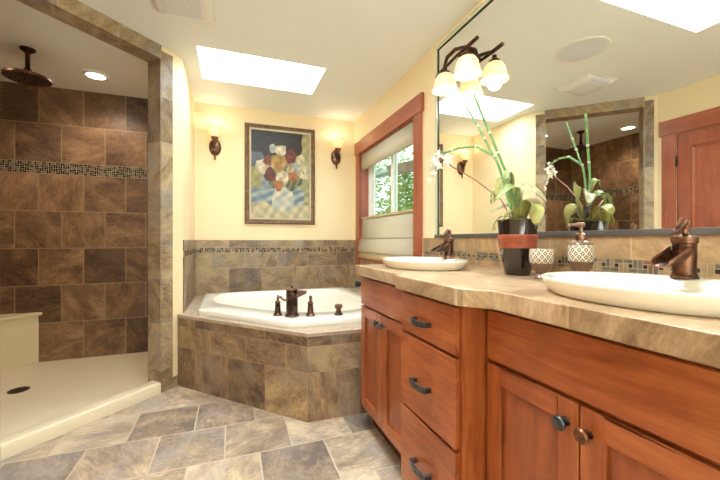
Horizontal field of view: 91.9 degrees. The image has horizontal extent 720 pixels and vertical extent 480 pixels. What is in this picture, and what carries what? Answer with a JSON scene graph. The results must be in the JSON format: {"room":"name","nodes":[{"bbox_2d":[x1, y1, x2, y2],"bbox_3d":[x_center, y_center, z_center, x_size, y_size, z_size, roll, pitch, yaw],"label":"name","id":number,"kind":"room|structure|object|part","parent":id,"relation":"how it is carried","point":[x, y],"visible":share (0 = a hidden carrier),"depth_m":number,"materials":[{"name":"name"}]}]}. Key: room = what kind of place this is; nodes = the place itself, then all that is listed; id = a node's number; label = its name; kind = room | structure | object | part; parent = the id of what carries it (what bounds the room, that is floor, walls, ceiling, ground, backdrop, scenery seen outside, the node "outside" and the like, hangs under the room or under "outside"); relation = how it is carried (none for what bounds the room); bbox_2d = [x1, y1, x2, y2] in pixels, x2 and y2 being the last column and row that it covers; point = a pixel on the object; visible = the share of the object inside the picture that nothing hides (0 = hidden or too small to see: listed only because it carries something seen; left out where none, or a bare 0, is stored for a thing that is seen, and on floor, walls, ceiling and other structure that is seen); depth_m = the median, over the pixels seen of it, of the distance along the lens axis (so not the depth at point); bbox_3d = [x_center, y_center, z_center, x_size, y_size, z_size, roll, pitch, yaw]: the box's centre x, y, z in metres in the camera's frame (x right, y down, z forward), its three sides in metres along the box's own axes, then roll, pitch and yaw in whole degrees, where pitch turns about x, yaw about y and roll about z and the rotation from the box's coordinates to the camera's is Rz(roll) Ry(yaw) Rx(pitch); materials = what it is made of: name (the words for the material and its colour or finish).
{"room":"bathroom","nodes":[
{"label":"bathroom","id":0,"kind":"room"},
{"bbox_2d":[0,81,147,361],"bbox_3d":[-2.499,-0.118,3.077,1.630,2.378,0.100,0,0,-20],"label":"wall","id":1,"kind":"structure","parent":0,"point":[74,163],"depth_m":3.02,"materials":[{"name":"brown tile"}]},
{"bbox_2d":[0,0,147,98],"bbox_3d":[-2.195,-1.337,2.321,1.680,0.060,1.728,0,0,-20],"label":"ceiling","id":2,"kind":"structure","parent":0,"point":[63,51],"depth_m":2.48,"materials":[{"name":"paint"}]},
{"bbox_2d":[1,45,52,86],"bbox_3d":[-2.273,-1.201,2.382,0.258,0.212,0.258,0,0,-20],"label":"shower","id":3,"kind":"object","parent":2,"relation":"attached to","point":[26,76],"visible":1,"depth_m":2.37,"materials":[{"name":"brown metal"}]},
{"bbox_3d":[-2.273,-1.212,2.382,0.044,0.140,0.044,0,0,-20],"label":"arm","id":4,"kind":"part","parent":3,"relation":"part of","materials":[{"name":"brown metal"}]},
{"bbox_2d":[82,70,108,80],"bbox_3d":[-2.091,-1.300,2.758,0.174,0.012,0.174,0,0,-20],"label":"recessed light","id":5,"kind":"object","parent":2,"relation":"in","point":[96,75],"visible":1,"depth_m":2.74,"materials":[{"name":"white glass"}]},
{"bbox_2d":[163,47,195,376],"bbox_3d":[-1.555,-0.147,2.933,0.222,2.436,1.021,0,0,-20],"label":"wall partition","id":6,"kind":"structure","parent":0,"point":[184,242],"depth_m":2.61,"materials":[{"name":"yellow paint"}]},
{"bbox_2d":[173,375,177,387],"bbox_3d":[-1.350,1.034,2.552,0.008,0.075,0.059,0,0,17],"label":"wall","id":7,"kind":"structure","parent":6,"relation":"attached to","point":[175,378],"depth_m":2.54,"materials":[{"name":"stone"}]},
{"bbox_2d":[0,386,402,479],"bbox_3d":[-0.716,1.071,0.935,3.700,0.001,5.750,0,0,-20],"label":"floor","id":8,"kind":"structure","parent":0,"point":[177,433],"depth_m":1.78,"materials":[{"name":"tile"}]},
{"bbox_2d":[0,352,160,460],"bbox_3d":[-2.160,1.033,2.308,1.532,0.076,1.574,0,0,-20],"label":"shower pan","id":9,"kind":"object","parent":8,"relation":"on","point":[41,402],"visible":1,"depth_m":2.33,"materials":[{"name":"beige plastic"}]},
{"bbox_2d":[0,312,41,371],"bbox_3d":[-2.837,0.820,2.639,0.491,0.422,0.487,0,0,-20],"label":"shower bench","id":10,"kind":"object","parent":9,"relation":"on","point":[19,332],"visible":1,"depth_m":2.83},
{"bbox_3d":[-2.837,0.622,2.639,0.491,0.026,0.487,0,0,-20],"label":"bench seat","id":11,"kind":"part","parent":10,"relation":"part of","materials":[{"name":"beige stone"}]},
{"bbox_2d":[177,288,367,422],"bbox_3d":[-0.556,0.810,2.877,1.694,0.522,1.794,0,0,-20],"label":"tub surround","id":12,"kind":"object","parent":8,"relation":"on","point":[312,373],"visible":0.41,"depth_m":2.17,"materials":[{"name":"tile"}]},
{"bbox_2d":[198,287,363,327],"bbox_3d":[-0.581,0.685,2.860,1.358,0.502,1.467,0,0,-20],"label":"bathtub","id":13,"kind":"object","parent":12,"relation":"in","point":[258,307],"depth_m":3.01,"materials":[{"name":"white ceramic"}]},
{"bbox_2d":[273,295,285,315],"bbox_3d":[-0.541,0.437,2.350,0.089,0.136,0.062,0,0,-20],"label":"tap","id":14,"kind":"object","parent":13,"relation":"on","point":[277,302],"visible":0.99,"depth_m":2.33,"materials":[{"name":"brown metal"}]},
{"bbox_3d":[-0.553,0.455,2.345,0.062,0.101,0.062,0,0,-20],"label":"stem","id":15,"kind":"part","parent":14,"relation":"part of","materials":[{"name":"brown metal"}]},
{"bbox_2d":[285,285,306,316],"bbox_3d":[-0.427,0.402,2.358,0.096,0.204,0.194,0,0,30],"label":"tub spout","id":16,"kind":"object","parent":13,"relation":"on","point":[292,294],"visible":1,"depth_m":2.29,"materials":[{"name":"brown metal"}]},
{"bbox_3d":[-0.416,0.370,2.390,0.054,0.060,0.125,0,0,26],"label":"spout","id":17,"kind":"part","parent":16,"relation":"part of","materials":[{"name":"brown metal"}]},
{"bbox_2d":[306,295,314,316],"bbox_3d":[-0.335,0.437,2.339,0.062,0.136,0.089,0,0,-20],"label":"tap","id":18,"kind":"object","parent":13,"relation":"on","point":[310,312],"visible":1,"depth_m":2.31,"materials":[{"name":"brown metal"}]},
{"bbox_3d":[-0.145,0.470,2.356,0.060,0.071,0.060,0,0,-20],"label":"tub diverter","id":19,"kind":"part","parent":13,"relation":"part of","materials":[{"name":"brown metal"}]},
{"bbox_3d":[-0.145,0.450,2.356,0.054,0.031,0.054,0,0,-20],"label":"knob","id":20,"kind":"part","parent":13,"relation":"part of","materials":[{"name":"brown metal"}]},
{"bbox_2d":[361,277,404,458],"bbox_3d":[0.382,0.635,1.833,0.650,0.873,0.587,0,0,-20],"label":"vanity cabinet","id":21,"kind":"object","parent":8,"relation":"on","point":[381,329],"visible":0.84,"depth_m":1.74,"materials":[{"name":"brown wood"}]},
{"bbox_2d":[355,280,360,286],"bbox_3d":[0.023,0.257,2.054,0.113,0.049,0.055,0,0,28],"label":"robe hook","id":22,"kind":"object","parent":21,"relation":"attached to","point":[357,283],"visible":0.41,"depth_m":2.05,"materials":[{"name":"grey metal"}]},
{"bbox_3d":[0.069,0.659,1.874,0.008,0.459,0.177,0,0,-20],"label":"door panel","id":23,"kind":"part","parent":21,"relation":"part of","materials":[{"name":"brown wood"}]},
{"bbox_3d":[0.065,0.658,1.873,0.020,0.573,0.287,0,0,-20],"label":"door","id":24,"kind":"part","parent":21,"relation":"part of","materials":[{"name":"brown wood"}]},
{"bbox_3d":[0.080,0.419,1.757,0.031,0.035,0.035,0,0,-20],"label":"knob","id":25,"kind":"part","parent":21,"relation":"part of","materials":[{"name":"grey metal"}]},
{"bbox_3d":[0.102,0.419,1.697,0.031,0.035,0.035,0,0,-20],"label":"knob","id":26,"kind":"part","parent":21,"relation":"part of","materials":[{"name":"grey metal"}]},
{"bbox_3d":[0.116,0.289,1.735,0.020,0.149,0.581,0,0,-20],"label":"false drawer","id":27,"kind":"part","parent":21,"relation":"part of","materials":[{"name":"brown wood"}]},
{"bbox_3d":[0.166,0.658,1.598,0.020,0.573,0.290,0,0,-20],"label":"door","id":28,"kind":"part","parent":21,"relation":"part of","materials":[{"name":"brown wood"}]},
{"bbox_3d":[0.170,0.659,1.600,0.008,0.459,0.180,0,0,-20],"label":"door panel","id":29,"kind":"part","parent":21,"relation":"part of","materials":[{"name":"brown wood"}]},
{"bbox_2d":[401,291,489,479],"bbox_3d":[0.527,0.635,1.361,0.701,0.873,0.390,0,0,-20],"label":"vanity cabinet","id":30,"kind":"object","parent":8,"relation":"on","point":[444,359],"visible":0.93,"depth_m":1.15,"materials":[{"name":"brown wood"}]},
{"bbox_3d":[0.212,0.826,1.255,0.036,0.023,0.113,0,0,-20],"label":"handle","id":31,"kind":"part","parent":30,"relation":"part of","materials":[{"name":"grey metal"}]},
{"bbox_3d":[0.212,0.524,1.255,0.036,0.023,0.113,0,0,-20],"label":"handle","id":32,"kind":"part","parent":30,"relation":"part of","materials":[{"name":"grey metal"}]},
{"bbox_3d":[0.212,0.296,1.255,0.036,0.023,0.113,0,0,-20],"label":"handle","id":33,"kind":"part","parent":30,"relation":"part of","materials":[{"name":"grey metal"}]},
{"bbox_3d":[0.241,0.820,1.259,0.020,0.306,0.370,0,0,-20],"label":"drawer","id":34,"kind":"part","parent":30,"relation":"part of","materials":[{"name":"brown wood"}]},
{"bbox_3d":[0.241,0.514,1.259,0.020,0.283,0.370,0,0,-20],"label":"drawer","id":35,"kind":"part","parent":30,"relation":"part of","materials":[{"name":"brown wood"}]},
{"bbox_3d":[0.241,0.286,1.259,0.020,0.149,0.370,0,0,-20],"label":"drawer","id":36,"kind":"part","parent":30,"relation":"part of","materials":[{"name":"brown wood"}]},
{"bbox_2d":[356,264,719,368],"bbox_3d":[0.545,0.171,1.335,0.687,0.054,1.660,0,0,-20],"label":"countertop","id":37,"kind":"structure","parent":30,"relation":"on","point":[696,339],"depth_m":0.81,"materials":[{"name":"stone"}]},
{"bbox_2d":[382,256,467,270],"bbox_3d":[0.331,0.121,1.837,0.414,0.045,0.524,0,0,-20],"label":"sink","id":38,"kind":"object","parent":37,"relation":"in","point":[407,262],"visible":0.99,"depth_m":1.65,"materials":[{"name":"ceramic"}]},
{"bbox_2d":[430,229,453,258],"bbox_3d":[0.448,0.020,1.880,0.132,0.159,0.059,0,0,-20],"label":"faucet","id":39,"kind":"object","parent":38,"relation":"on","point":[447,246],"visible":1,"depth_m":1.87,"materials":[{"name":"orange metal"}]},
{"bbox_3d":[0.427,0.043,1.872,0.088,0.055,0.052,0,0,-20],"label":"spout","id":40,"kind":"part","parent":39,"relation":"part of","materials":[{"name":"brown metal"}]},
{"bbox_3d":[0.465,-0.037,1.886,0.068,0.047,0.020,0,0,-20],"label":"lever","id":41,"kind":"part","parent":39,"relation":"part of","materials":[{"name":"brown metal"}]},
{"bbox_2d":[427,93,546,275],"bbox_3d":[0.511,-0.244,1.529,0.541,0.774,0.223,0,0,33],"label":"potted orchid","id":42,"kind":"object","parent":37,"relation":"on","point":[517,234],"visible":1,"depth_m":1.41,"materials":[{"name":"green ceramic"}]},
{"bbox_3d":[0.359,-0.360,1.732,0.045,0.043,0.018,0,0,-20],"label":"flower","id":43,"kind":"part","parent":42,"relation":"part of","materials":[{"name":"white plant"}]},
{"bbox_3d":[0.365,-0.331,1.732,0.038,0.037,0.013,0,0,0],"label":"flower","id":44,"kind":"part","parent":42,"relation":"part of","materials":[{"name":"white plant"}]},
{"bbox_3d":[0.372,-0.391,1.722,0.057,0.052,0.024,0,0,-20],"label":"flower","id":45,"kind":"part","parent":42,"relation":"part of","materials":[{"name":"white plant"}]},
{"bbox_3d":[0.385,-0.366,1.710,0.049,0.046,0.021,0,0,-20],"label":"flower","id":46,"kind":"part","parent":42,"relation":"part of","materials":[{"name":"white plant"}]},
{"bbox_3d":[0.390,-0.419,1.708,0.049,0.048,0.018,0,0,-20],"label":"flower","id":47,"kind":"part","parent":42,"relation":"part of","materials":[{"name":"white plant"}]},
{"bbox_3d":[0.421,-0.394,1.676,0.061,0.059,0.015,0,0,20],"label":"flower","id":48,"kind":"part","parent":42,"relation":"part of","materials":[{"name":"white plant"}]},
{"bbox_3d":[0.514,-0.254,1.568,0.025,0.367,0.369,0,0,-43],"label":"stem","id":49,"kind":"part","parent":42,"relation":"part of","materials":[{"name":"plant"}]},
{"bbox_3d":[0.532,-0.478,1.540,0.008,0.262,0.142,0,0,-42],"label":"stem","id":50,"kind":"part","parent":42,"relation":"part of","materials":[{"name":"green plant"}]},
{"bbox_3d":[0.575,-0.350,1.466,0.194,0.561,0.022,0,0,19],"label":"stem","id":51,"kind":"part","parent":42,"relation":"part of","materials":[{"name":"green plant"}]},
{"bbox_3d":[0.651,0.088,1.441,0.138,0.110,0.138,0,0,-20],"label":"pot","id":52,"kind":"part","parent":42,"relation":"part of","materials":[{"name":"black ceramic"}]},
{"bbox_2d":[529,249,553,278],"bbox_3d":[0.673,0.088,1.294,0.082,0.110,0.082,0,0,-20],"label":"tumbler","id":53,"kind":"object","parent":37,"relation":"on","point":[541,261],"visible":0.86,"depth_m":1.26,"materials":[{"name":"ceramic"}]},
{"bbox_2d":[567,222,594,271],"bbox_3d":[0.793,0.040,1.250,0.081,0.206,0.081,0,0,-38],"label":"soap dispenser","id":54,"kind":"object","parent":37,"relation":"on","point":[581,252],"visible":0.77,"depth_m":1.23,"materials":[{"name":"ceramic"}]},
{"bbox_2d":[541,271,719,317],"bbox_3d":[0.707,0.121,0.846,0.414,0.045,0.524,0,0,-20],"label":"sink","id":55,"kind":"object","parent":37,"relation":"in","point":[700,297],"visible":0.98,"depth_m":0.81,"materials":[{"name":"ceramic"}]},
{"bbox_2d":[649,217,699,278],"bbox_3d":[0.818,0.020,0.902,0.132,0.159,0.059,0,0,-20],"label":"faucet","id":56,"kind":"object","parent":55,"relation":"on","point":[683,257],"visible":1,"depth_m":0.90,"materials":[{"name":"orange metal"}]},
{"bbox_3d":[0.797,0.043,0.895,0.088,0.055,0.052,0,0,-20],"label":"spout","id":57,"kind":"part","parent":56,"relation":"part of","materials":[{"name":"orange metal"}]},
{"bbox_3d":[0.835,-0.037,0.908,0.068,0.047,0.020,0,0,-20],"label":"lever","id":58,"kind":"part","parent":56,"relation":"part of","materials":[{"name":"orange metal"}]},
{"bbox_2d":[487,309,719,479],"bbox_3d":[0.756,0.635,0.890,0.596,0.873,0.649,0,0,-20],"label":"vanity cabinet","id":59,"kind":"object","parent":8,"relation":"on","point":[563,403],"visible":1,"depth_m":0.77,"materials":[{"name":"brown wood"}]},
{"bbox_3d":[0.464,0.662,0.953,0.008,0.452,0.197,0,0,-20],"label":"door panel","id":60,"kind":"part","parent":59,"relation":"part of","materials":[{"name":"brown wood"}]},
{"bbox_3d":[0.460,0.662,0.952,0.020,0.566,0.307,0,0,-20],"label":"door","id":61,"kind":"part","parent":59,"relation":"part of","materials":[{"name":"brown wood"}]},
{"bbox_3d":[0.478,0.433,0.828,0.031,0.035,0.035,0,0,-20],"label":"knob","id":62,"kind":"part","parent":59,"relation":"part of","materials":[{"name":"grey metal"}]},
{"bbox_3d":[0.497,0.435,0.775,0.031,0.035,0.035,0,0,-20],"label":"knob","id":63,"kind":"part","parent":59,"relation":"part of","materials":[{"name":"orange metal"}]},
{"bbox_3d":[0.572,0.662,0.660,0.008,0.452,0.199,0,0,-20],"label":"door panel","id":64,"kind":"part","parent":59,"relation":"part of","materials":[{"name":"brown wood"}]},
{"bbox_3d":[0.568,0.662,0.659,0.020,0.566,0.309,0,0,-20],"label":"door","id":65,"kind":"part","parent":59,"relation":"part of","materials":[{"name":"brown wood"}]},
{"bbox_2d":[195,102,353,295],"bbox_3d":[-0.855,-0.147,3.792,1.950,2.436,0.130,0,0,-20],"label":"wall","id":66,"kind":"structure","parent":0,"point":[233,255],"depth_m":3.66,"materials":[{"name":"yellow paint"}]},
{"bbox_2d":[207,123,222,159],"bbox_3d":[-1.432,-0.961,3.434,0.150,0.323,0.165,0,0,-20],"label":"wall sconce","id":67,"kind":"object","parent":66,"relation":"attached to","point":[214,129],"visible":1,"depth_m":3.42,"materials":[{"name":"brown metal"}]},
{"bbox_3d":[-1.436,-0.972,3.446,0.068,0.088,0.107,0,0,-20],"label":"arm","id":68,"kind":"part","parent":67,"relation":"part of","materials":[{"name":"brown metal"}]},
{"bbox_3d":[-1.429,-1.068,3.427,0.150,0.110,0.150,0,0,-20],"label":"lamp shade","id":69,"kind":"part","parent":67,"relation":"part of","materials":[{"name":"beige glass"}]},
{"bbox_3d":[-1.454,-0.934,3.496,0.116,0.174,0.034,0,0,-20],"label":"plate","id":70,"kind":"part","parent":67,"relation":"part of","materials":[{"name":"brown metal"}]},
{"bbox_2d":[245,122,314,224],"bbox_3d":[-0.845,-0.691,3.721,0.736,1.045,0.032,0,0,-20],"label":"painting","id":71,"kind":"object","parent":66,"relation":"attached to","point":[279,160],"visible":1,"depth_m":3.72,"materials":[{"name":"multicoloured paint"}]},
{"bbox_2d":[331,137,344,168],"bbox_3d":[-0.246,-0.961,3.870,0.150,0.323,0.165,0,0,-20],"label":"wall sconce","id":72,"kind":"object","parent":66,"relation":"attached to","point":[337,141],"visible":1,"depth_m":3.85,"materials":[{"name":"white glass"}]},
{"bbox_3d":[-0.269,-0.934,3.931,0.116,0.174,0.034,0,0,-20],"label":"plate","id":73,"kind":"part","parent":72,"relation":"part of","materials":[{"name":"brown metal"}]},
{"bbox_3d":[-0.244,-1.068,3.863,0.150,0.110,0.150,0,0,-20],"label":"lamp shade","id":74,"kind":"part","parent":72,"relation":"part of","materials":[{"name":"beige glass"}]},
{"bbox_3d":[-0.250,-0.972,3.881,0.068,0.088,0.107,0,0,-20],"label":"arm","id":75,"kind":"part","parent":72,"relation":"part of","materials":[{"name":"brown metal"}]},
{"bbox_2d":[78,0,479,121],"bbox_3d":[-0.763,-1.415,0.918,3.800,0.100,5.750,0,0,-20],"label":"ceiling","id":76,"kind":"structure","parent":0,"point":[360,48],"depth_m":2.37,"materials":[{"name":"paint"}]},
{"bbox_2d":[149,0,215,21],"bbox_3d":[-1.004,-1.340,1.956,0.349,0.050,0.329,0,0,-20],"label":"ceiling vent","id":77,"kind":"object","parent":76,"relation":"in","point":[204,10],"visible":1,"depth_m":1.99,"materials":[{"name":"white plastic"}]},
{"bbox_2d":[161,0,201,19],"bbox_3d":[-1.004,-1.339,1.956,0.205,0.040,0.299,0,0,-20],"label":"grille","id":78,"kind":"object","parent":77,"relation":"attached to","point":[185,8],"depth_m":1.98,"materials":[{"name":"white plastic"}]},
{"bbox_2d":[199,46,319,83],"bbox_3d":[-0.800,-1.645,2.858,0.996,0.360,0.585,0,0,-20],"label":"window","id":79,"kind":"structure","parent":76,"relation":"attached to","point":[211,58],"depth_m":3.09,"materials":[{"name":"white glass"}]},
{"bbox_2d":[354,0,672,289],"bbox_3d":[0.932,-0.147,1.514,0.160,2.436,5.400,0,0,-20],"label":"wall","id":80,"kind":"structure","parent":0,"point":[420,77],"depth_m":2.58,"materials":[{"name":"yellow paint"}]},
{"bbox_2d":[354,92,423,264],"bbox_3d":[0.270,-0.407,3.274,0.170,1.357,1.480,0,0,-20],"label":"window","id":81,"kind":"structure","parent":80,"relation":"in","point":[366,179],"depth_m":3.27,"materials":[{"name":"brown wood"}]},
{"bbox_3d":[-0.020,-0.339,3.872,0.022,1.220,0.108,0,0,-20],"label":"casing","id":82,"kind":"part","parent":81,"relation":"part of","materials":[{"name":"brown wood"}]},
{"bbox_3d":[0.244,0.201,3.264,0.115,0.020,1.220,0,0,-20],"label":"sill","id":83,"kind":"part","parent":81,"relation":"part of","materials":[{"name":"brown wood"}]},
{"bbox_3d":[0.324,-0.379,3.294,0.045,1.046,1.120,0,0,-20],"label":"sash","id":84,"kind":"part","parent":81,"relation":"part of","materials":[{"name":"white paint"}]},
{"bbox_2d":[358,121,412,260],"bbox_3d":[0.218,-0.368,3.255,0.063,1.138,1.230,0,0,-20],"label":"window shade","id":85,"kind":"object","parent":81,"relation":"attached to","point":[388,234],"visible":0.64,"depth_m":3.15,"materials":[{"name":"beige fabric"}]},
{"bbox_3d":[0.234,-0.235,3.261,0.030,0.020,1.190,0,0,-20],"label":"rail","id":86,"kind":"part","parent":85,"relation":"part of","materials":[{"name":"beige fabric"}]},
{"bbox_3d":[0.224,-0.118,3.257,0.023,0.215,1.190,0,0,-20],"label":"flat panel","id":87,"kind":"part","parent":85,"relation":"part of","materials":[{"name":"beige fabric"}]},
{"bbox_3d":[0.205,-1.017,3.250,0.028,0.137,1.480,0,0,-20],"label":"head casing","id":88,"kind":"part","parent":81,"relation":"part of","materials":[{"name":"brown wood"}]},
{"bbox_3d":[0.436,-0.339,2.631,0.022,1.220,0.108,0,0,-20],"label":"casing","id":89,"kind":"part","parent":81,"relation":"part of","materials":[{"name":"brown wood"}]},
{"bbox_2d":[423,235,719,278],"bbox_3d":[0.814,0.128,1.615,0.012,0.286,2.000,0,0,-20],"label":"backsplash","id":90,"kind":"structure","parent":80,"relation":"attached to","point":[621,254],"depth_m":1.29,"materials":[{"name":"tile"}]},
{"bbox_2d":[434,0,719,237],"bbox_3d":[0.844,-0.672,1.522,0.019,1.314,1.875,0,0,-20],"label":"mirror","id":91,"kind":"object","parent":80,"relation":"attached to","point":[610,109],"visible":1,"depth_m":1.36,"materials":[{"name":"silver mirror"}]},
{"bbox_2d":[432,36,482,95],"bbox_3d":[0.553,-1.022,2.043,0.166,0.223,0.409,0,0,-20],"label":"vanity light","id":92,"kind":"object","parent":91,"relation":"attached to","point":[467,68],"visible":1,"depth_m":2.00,"materials":[{"name":"white glass"}]},
{"bbox_3d":[0.520,-0.963,2.130,0.163,0.103,0.163,0,0,-20],"label":"lamp shade","id":93,"kind":"part","parent":92,"relation":"part of","materials":[{"name":"beige glass"}]},
{"bbox_3d":[0.594,-0.963,1.927,0.163,0.103,0.163,0,0,-20],"label":"lamp shade","id":94,"kind":"part","parent":92,"relation":"part of","materials":[{"name":"beige glass"}]},
{"bbox_3d":[0.626,-1.074,2.052,0.023,0.120,0.120,0,0,-20],"label":"plate","id":95,"kind":"part","parent":92,"relation":"part of","materials":[{"name":"brown metal"}]},
{"label":"outside","id":96,"kind":"structure","parent":0,"visible":0},
{"bbox_3d":[5.081,1.421,8.791,12.400,0.100,19.000,0,0,-20],"label":"ground","id":97,"kind":"structure","parent":96,"visible":0},
{"bbox_2d":[376,147,412,214],"bbox_3d":[0.711,-0.475,7.942,1.884,3.894,1.925,0,0,-20],"label":"shrub","id":98,"kind":"object","parent":97,"relation":"on","point":[404,150],"visible":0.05,"depth_m":7.77,"materials":[{"name":"green plant"}]},
{"bbox_2d":[376,160,412,177],"bbox_3d":[0.826,-0.128,6.351,2.118,2.998,2.207,0,0,-29],"label":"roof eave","id":99,"kind":"object","parent":97,"relation":"on","point":[404,167],"visible":0.21,"depth_m":5.02},
{"bbox_2d":[379,158,412,213],"bbox_3d":[0.794,0.078,5.630,1.207,2.773,1.190,0,0,-20],"label":"shrub","id":100,"kind":"object","parent":97,"relation":"on","point":[402,188],"visible":0.1,"depth_m":5.48,"materials":[{"name":"green plant"}]},
{"bbox_3d":[-1.700,-0.147,2.030,0.881,2.436,0.783,0,0,-20],"label":"wall","id":101,"kind":"structure","parent":0,"visible":0},
{"bbox_2d":[17,0,172,392],"bbox_3d":[-1.629,-0.147,2.098,0.135,2.436,1.000,0,0,25],"label":"trim","id":102,"kind":"structure","parent":101,"relation":"attached to","point":[74,13],"depth_m":2.46,"materials":[{"name":"stone"}]}
]}

